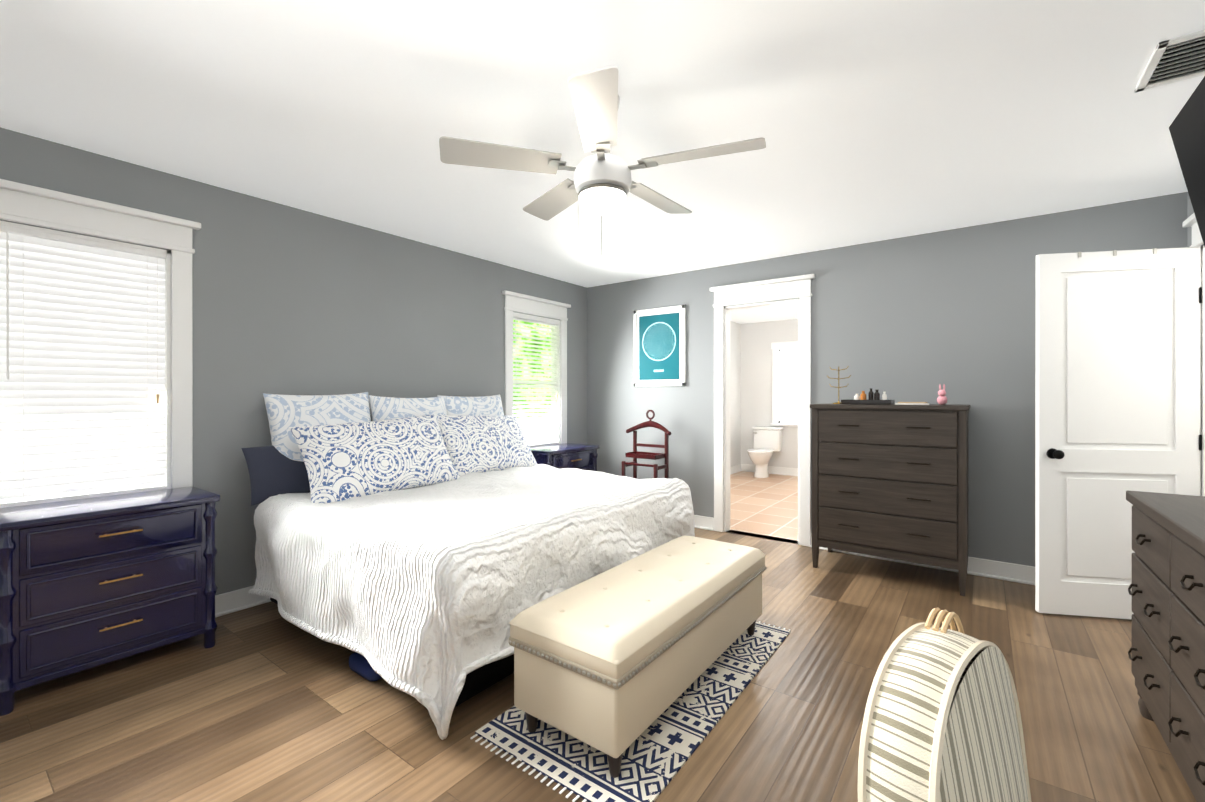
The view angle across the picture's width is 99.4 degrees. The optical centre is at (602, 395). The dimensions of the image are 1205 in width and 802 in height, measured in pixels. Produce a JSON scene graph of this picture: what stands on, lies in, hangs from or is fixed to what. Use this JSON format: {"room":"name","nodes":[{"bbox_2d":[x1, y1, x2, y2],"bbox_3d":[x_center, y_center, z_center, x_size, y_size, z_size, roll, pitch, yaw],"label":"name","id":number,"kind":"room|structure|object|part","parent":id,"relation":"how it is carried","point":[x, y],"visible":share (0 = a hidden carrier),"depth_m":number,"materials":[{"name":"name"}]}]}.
{"room":"bedroom","nodes":[
{"label":"bedroom","id":0,"kind":"room"},
{"bbox_2d":[0,127,586,594],"bbox_3d":[-2.075,0.030,3.553,0.120,2.600,6.440,0,0,37],"label":"wall","id":1,"kind":"structure","parent":0,"point":[286,299],"depth_m":3.43,"materials":[{"name":"grey paint"}]},
{"bbox_2d":[0,179,200,501],"bbox_3d":[-2.692,-0.166,2.678,0.170,1.695,0.920,0,0,37],"label":"window","id":2,"kind":"structure","parent":1,"relation":"in","point":[32,205],"depth_m":2.90,"materials":[{"name":"white wood"}]},
{"bbox_3d":[-2.732,-0.139,2.708,0.040,1.380,0.660,0,0,37],"label":"window sash","id":3,"kind":"part","parent":2,"relation":"part of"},
{"bbox_2d":[0,225,166,507],"bbox_3d":[-2.683,-0.147,2.672,0.078,1.360,0.652,0,0,37],"label":"window blind","id":4,"kind":"object","parent":2,"relation":"attached to","point":[82,364],"visible":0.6,"depth_m":2.65,"materials":[{"name":"white plastic"}]},
{"bbox_2d":[215,585,270,617],"bbox_3d":[-2.013,1.268,3.509,0.034,0.125,6.200,0,0,37],"label":"baseboard","id":5,"kind":"structure","parent":1,"relation":"attached to","point":[234,601],"depth_m":3.17,"materials":[{"name":"white wood"}]},
{"bbox_2d":[502,290,570,443],"bbox_3d":[-0.709,-0.169,5.353,0.170,1.695,0.980,0,0,37],"label":"window","id":6,"kind":"structure","parent":1,"relation":"in","point":[515,302],"depth_m":5.45,"materials":[{"name":"white wood"}]},
{"bbox_3d":[-0.749,-0.142,5.383,0.040,1.380,0.720,0,0,37],"label":"window sash","id":7,"kind":"part","parent":6,"relation":"part of","materials":[{"name":"glass"}]},
{"bbox_2d":[513,314,558,446],"bbox_3d":[-0.700,-0.150,5.347,0.078,1.360,0.712,0,0,37],"label":"window blind","id":8,"kind":"object","parent":6,"relation":"attached to","point":[541,442],"visible":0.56,"depth_m":5.36,"materials":[{"name":"white plastic"}]},
{"bbox_2d":[0,471,1196,801],"bbox_3d":[1.013,1.380,3.631,5.350,0.100,10.600,0,0,37],"label":"floor","id":9,"kind":"structure","parent":0,"point":[264,702],"depth_m":2.13,"materials":[{"name":"brown wood"}]},
{"bbox_2d":[0,486,219,715],"bbox_3d":[-2.442,0.929,2.538,0.456,0.805,0.784,0,0,37],"label":"nightstand","id":10,"kind":"object","parent":9,"relation":"on","point":[86,583],"visible":1,"depth_m":2.37,"materials":[{"name":"blue paint"}]},
{"bbox_2d":[241,392,694,739],"bbox_3d":[-0.757,0.651,3.358,2.110,1.359,2.278,0,0,37],"label":"bed","id":11,"kind":"object","parent":9,"relation":"on","point":[424,551],"visible":0.94,"depth_m":2.65,"materials":[{"name":"white fabric"}]},
{"bbox_2d":[530,443,599,470],"bbox_3d":[-0.437,0.926,5.241,0.456,0.805,0.784,0,0,37],"label":"nightstand","id":12,"kind":"object","parent":9,"relation":"on","point":[572,455],"visible":0.35,"depth_m":5.10,"materials":[{"name":"blue paint"}]},
{"bbox_2d":[470,621,790,801],"bbox_3d":[0.277,1.327,2.445,0.740,0.008,1.680,0,0,37],"label":"rug","id":13,"kind":"object","parent":9,"relation":"on","point":[658,752],"visible":0.62,"depth_m":1.96,"materials":[{"name":"fabric"}]},
{"bbox_2d":[508,535,766,777],"bbox_3d":[0.272,1.081,2.430,0.535,0.480,1.467,0,0,37],"label":"bench","id":14,"kind":"object","parent":13,"relation":"on","point":[614,663],"visible":1,"depth_m":1.98,"materials":[{"name":"beige leather"}]},
{"bbox_2d":[622,410,670,478],"bbox_3d":[0.432,0.735,5.206,0.544,1.188,0.340,0,0,37],"label":"stand","id":15,"kind":"object","parent":9,"relation":"on","point":[635,454],"visible":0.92,"depth_m":5.21,"materials":[{"name":"red wood"}]},
{"bbox_2d":[747,426,782,477],"bbox_3d":[2.633,0.925,8.425,0.470,0.800,0.726,0,0,37],"label":"toilet","id":16,"kind":"object","parent":9,"relation":"on","point":[767,442],"visible":1,"depth_m":8.45,"materials":[{"name":"white ceramic"}]},
{"bbox_2d":[810,403,970,595],"bbox_3d":[2.166,0.697,3.875,1.004,1.265,0.573,0,0,37],"label":"chest","id":17,"kind":"object","parent":9,"relation":"on","point":[890,481],"visible":1,"depth_m":3.63,"materials":[{"name":"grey wood"}]},
{"bbox_2d":[827,366,850,403],"bbox_3d":[1.902,-0.087,4.115,0.184,0.302,0.090,0,0,37],"label":"tree","id":18,"kind":"object","parent":17,"relation":"on","point":[838,387],"visible":0.88,"depth_m":4.11,"materials":[{"name":"gold metal"}]},
{"bbox_2d":[841,388,894,404],"bbox_3d":[2.037,0.003,3.928,0.340,0.122,0.200,0,0,37],"label":"tray","id":19,"kind":"object","parent":17,"relation":"on","point":[873,398],"visible":1,"depth_m":3.88,"materials":[{"name":"black"}]},
{"bbox_2d":[895,402,928,404],"bbox_3d":[2.243,0.054,3.701,0.200,0.020,0.140,0,0,37],"label":"notebooks","id":20,"kind":"object","parent":17,"relation":"on","point":[912,403],"visible":1,"depth_m":3.64,"materials":[{"name":"white paper"}]},
{"bbox_2d":[937,384,946,404],"bbox_3d":[2.392,-0.010,3.600,0.063,0.148,0.080,0,0,37],"label":"figurine","id":21,"kind":"object","parent":17,"relation":"on","point":[942,399],"visible":1,"depth_m":3.58,"materials":[{"name":"pink ceramic"}]},
{"bbox_2d":[858,607,1030,801],"bbox_3d":[0.727,0.860,0.654,0.464,0.952,0.627,0,0,-40],"label":"striped chair","id":22,"kind":"object","parent":9,"relation":"on","point":[942,721],"visible":1,"depth_m":0.76,"materials":[{"name":"beige fabric"}]},
{"bbox_2d":[1126,490,1204,801],"bbox_3d":[1.930,0.870,1.357,0.529,0.925,1.764,0,0,37],"label":"dresser","id":23,"kind":"object","parent":9,"relation":"on","point":[1167,586],"visible":1,"depth_m":1.73,"materials":[{"name":"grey wood"}]},
{"bbox_2d":[0,0,1204,323],"bbox_3d":[1.013,-1.319,3.627,5.350,0.101,10.600,0,0,37],"label":"ceiling","id":24,"kind":"structure","parent":0,"point":[874,120],"depth_m":2.26,"materials":[{"name":"white paint"}]},
{"bbox_2d":[439,66,765,255],"bbox_3d":[0.029,-0.918,2.217,1.300,0.700,1.252,0,0,37],"label":"ceiling fan","id":25,"kind":"object","parent":24,"relation":"hanging from","point":[602,183],"visible":1,"depth_m":2.07,"materials":[{"name":"white"}]},
{"bbox_2d":[1134,29,1204,92],"bbox_3d":[2.202,-1.260,1.899,0.260,0.016,0.360,0,0,37],"label":"ceiling vent","id":26,"kind":"object","parent":24,"relation":"in","point":[1177,59],"visible":1,"depth_m":1.93,"materials":[{"name":"white metal"}]},
{"bbox_2d":[730,321,740,466],"bbox_3d":[1.277,0.026,7.553,0.100,2.600,3.980,0,0,37],"label":"wall","id":27,"kind":"structure","parent":0,"point":[735,393],"depth_m":8.85,"materials":[{"name":"white paint"}]},
{"bbox_2d":[730,464,741,474],"bbox_3d":[1.301,1.263,7.475,0.034,0.125,3.880,0,0,37],"label":"baseboard","id":28,"kind":"structure","parent":27,"relation":"attached to","point":[735,469],"depth_m":8.81,"materials":[{"name":"white wood"}]},
{"bbox_2d":[741,319,797,467],"bbox_3d":[3.537,0.025,8.293,2.650,2.600,0.100,0,0,37],"label":"wall","id":29,"kind":"structure","parent":0,"point":[758,339],"depth_m":8.82,"materials":[{"name":"white paint"}]},
{"bbox_2d":[741,464,797,475],"bbox_3d":[3.498,1.262,8.240,2.650,0.125,0.034,0,0,37],"label":"baseboard","id":30,"kind":"structure","parent":29,"relation":"attached to","point":[775,470],"depth_m":8.65,"materials":[{"name":"white wood"}]},
{"bbox_2d":[770,341,797,426],"bbox_3d":[3.180,-0.200,8.508,0.740,1.410,0.120,0,0,37],"label":"window","id":31,"kind":"structure","parent":29,"relation":"in","point":[777,347],"depth_m":8.65,"materials":[{"name":"white"}]},
{"bbox_2d":[587,192,1187,566],"bbox_3d":[1.763,0.029,4.641,4.990,2.600,0.120,0,0,37],"label":"wall","id":32,"kind":"structure","parent":0,"point":[919,318],"depth_m":4.04,"materials":[{"name":"grey paint"}]},
{"bbox_2d":[633,305,685,386],"bbox_3d":[0.596,-0.517,5.417,0.630,0.830,0.022,0,0,37],"label":"framed poster","id":33,"kind":"object","parent":32,"relation":"attached to","point":[659,346],"visible":0.98,"depth_m":5.40,"materials":[{"name":"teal paper"}]},
{"bbox_2d":[694,515,713,530],"bbox_3d":[0.454,1.266,5.517,1.605,0.125,0.034,0,0,37],"label":"baseboard","id":34,"kind":"structure","parent":32,"relation":"attached to","point":[704,522],"depth_m":5.10,"materials":[{"name":"white wood"}]},
{"bbox_2d":[710,274,814,546],"bbox_3d":[1.495,0.131,4.809,0.980,2.395,0.170,0,0,37],"label":"door frame","id":35,"kind":"structure","parent":32,"relation":"attached to","point":[773,290],"depth_m":4.78,"materials":[{"name":"white wood"}]},
{"bbox_2d":[810,533,1034,584],"bbox_3d":[2.728,1.267,3.832,2.235,0.125,0.034,0,0,37],"label":"baseboard","id":36,"kind":"structure","parent":32,"relation":"attached to","point":[1013,572],"depth_m":3.74,"materials":[{"name":"white wood"}]},
{"bbox_2d":[1187,194,1203,495],"bbox_3d":[1.837,0.034,0.652,0.120,2.600,6.440,0,0,37],"label":"wall","id":37,"kind":"structure","parent":0,"point":[1190,211],"depth_m":3.13,"materials":[{"name":"grey paint"}]},
{"bbox_2d":[1035,247,1201,618],"bbox_3d":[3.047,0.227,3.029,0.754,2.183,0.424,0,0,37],"label":"door leaf","id":38,"kind":"structure","parent":37,"relation":"in","point":[1117,394],"depth_m":3.04,"materials":[{"name":"white wood"}]},
{"bbox_2d":[1169,76,1204,246],"bbox_3d":[1.808,-0.567,1.122,0.485,0.820,1.450,0,0,37],"label":"wall-mounted tv","id":39,"kind":"object","parent":37,"relation":"attached to","point":[1187,129],"visible":1,"depth_m":1.73,"materials":[{"name":"black plastic"}]},
{"bbox_2d":[1182,213,1204,495],"bbox_3d":[3.264,0.139,2.619,0.170,2.385,1.080,0,0,37],"label":"door frame","id":40,"kind":"structure","parent":37,"relation":"attached to","point":[1191,221],"depth_m":2.96,"materials":[{"name":"white wood"}]},
{"label":"outside","id":41,"kind":"structure","parent":0,"visible":0},
{"bbox_2d":[513,320,550,441],"bbox_3d":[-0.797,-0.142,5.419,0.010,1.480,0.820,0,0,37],"label":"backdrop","id":42,"kind":"structure","parent":41,"point":[532,368],"depth_m":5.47,"materials":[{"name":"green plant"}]},
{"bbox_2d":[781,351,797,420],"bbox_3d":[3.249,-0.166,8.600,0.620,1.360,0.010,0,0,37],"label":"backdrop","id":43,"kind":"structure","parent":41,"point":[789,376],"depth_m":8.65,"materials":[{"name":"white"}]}
]}

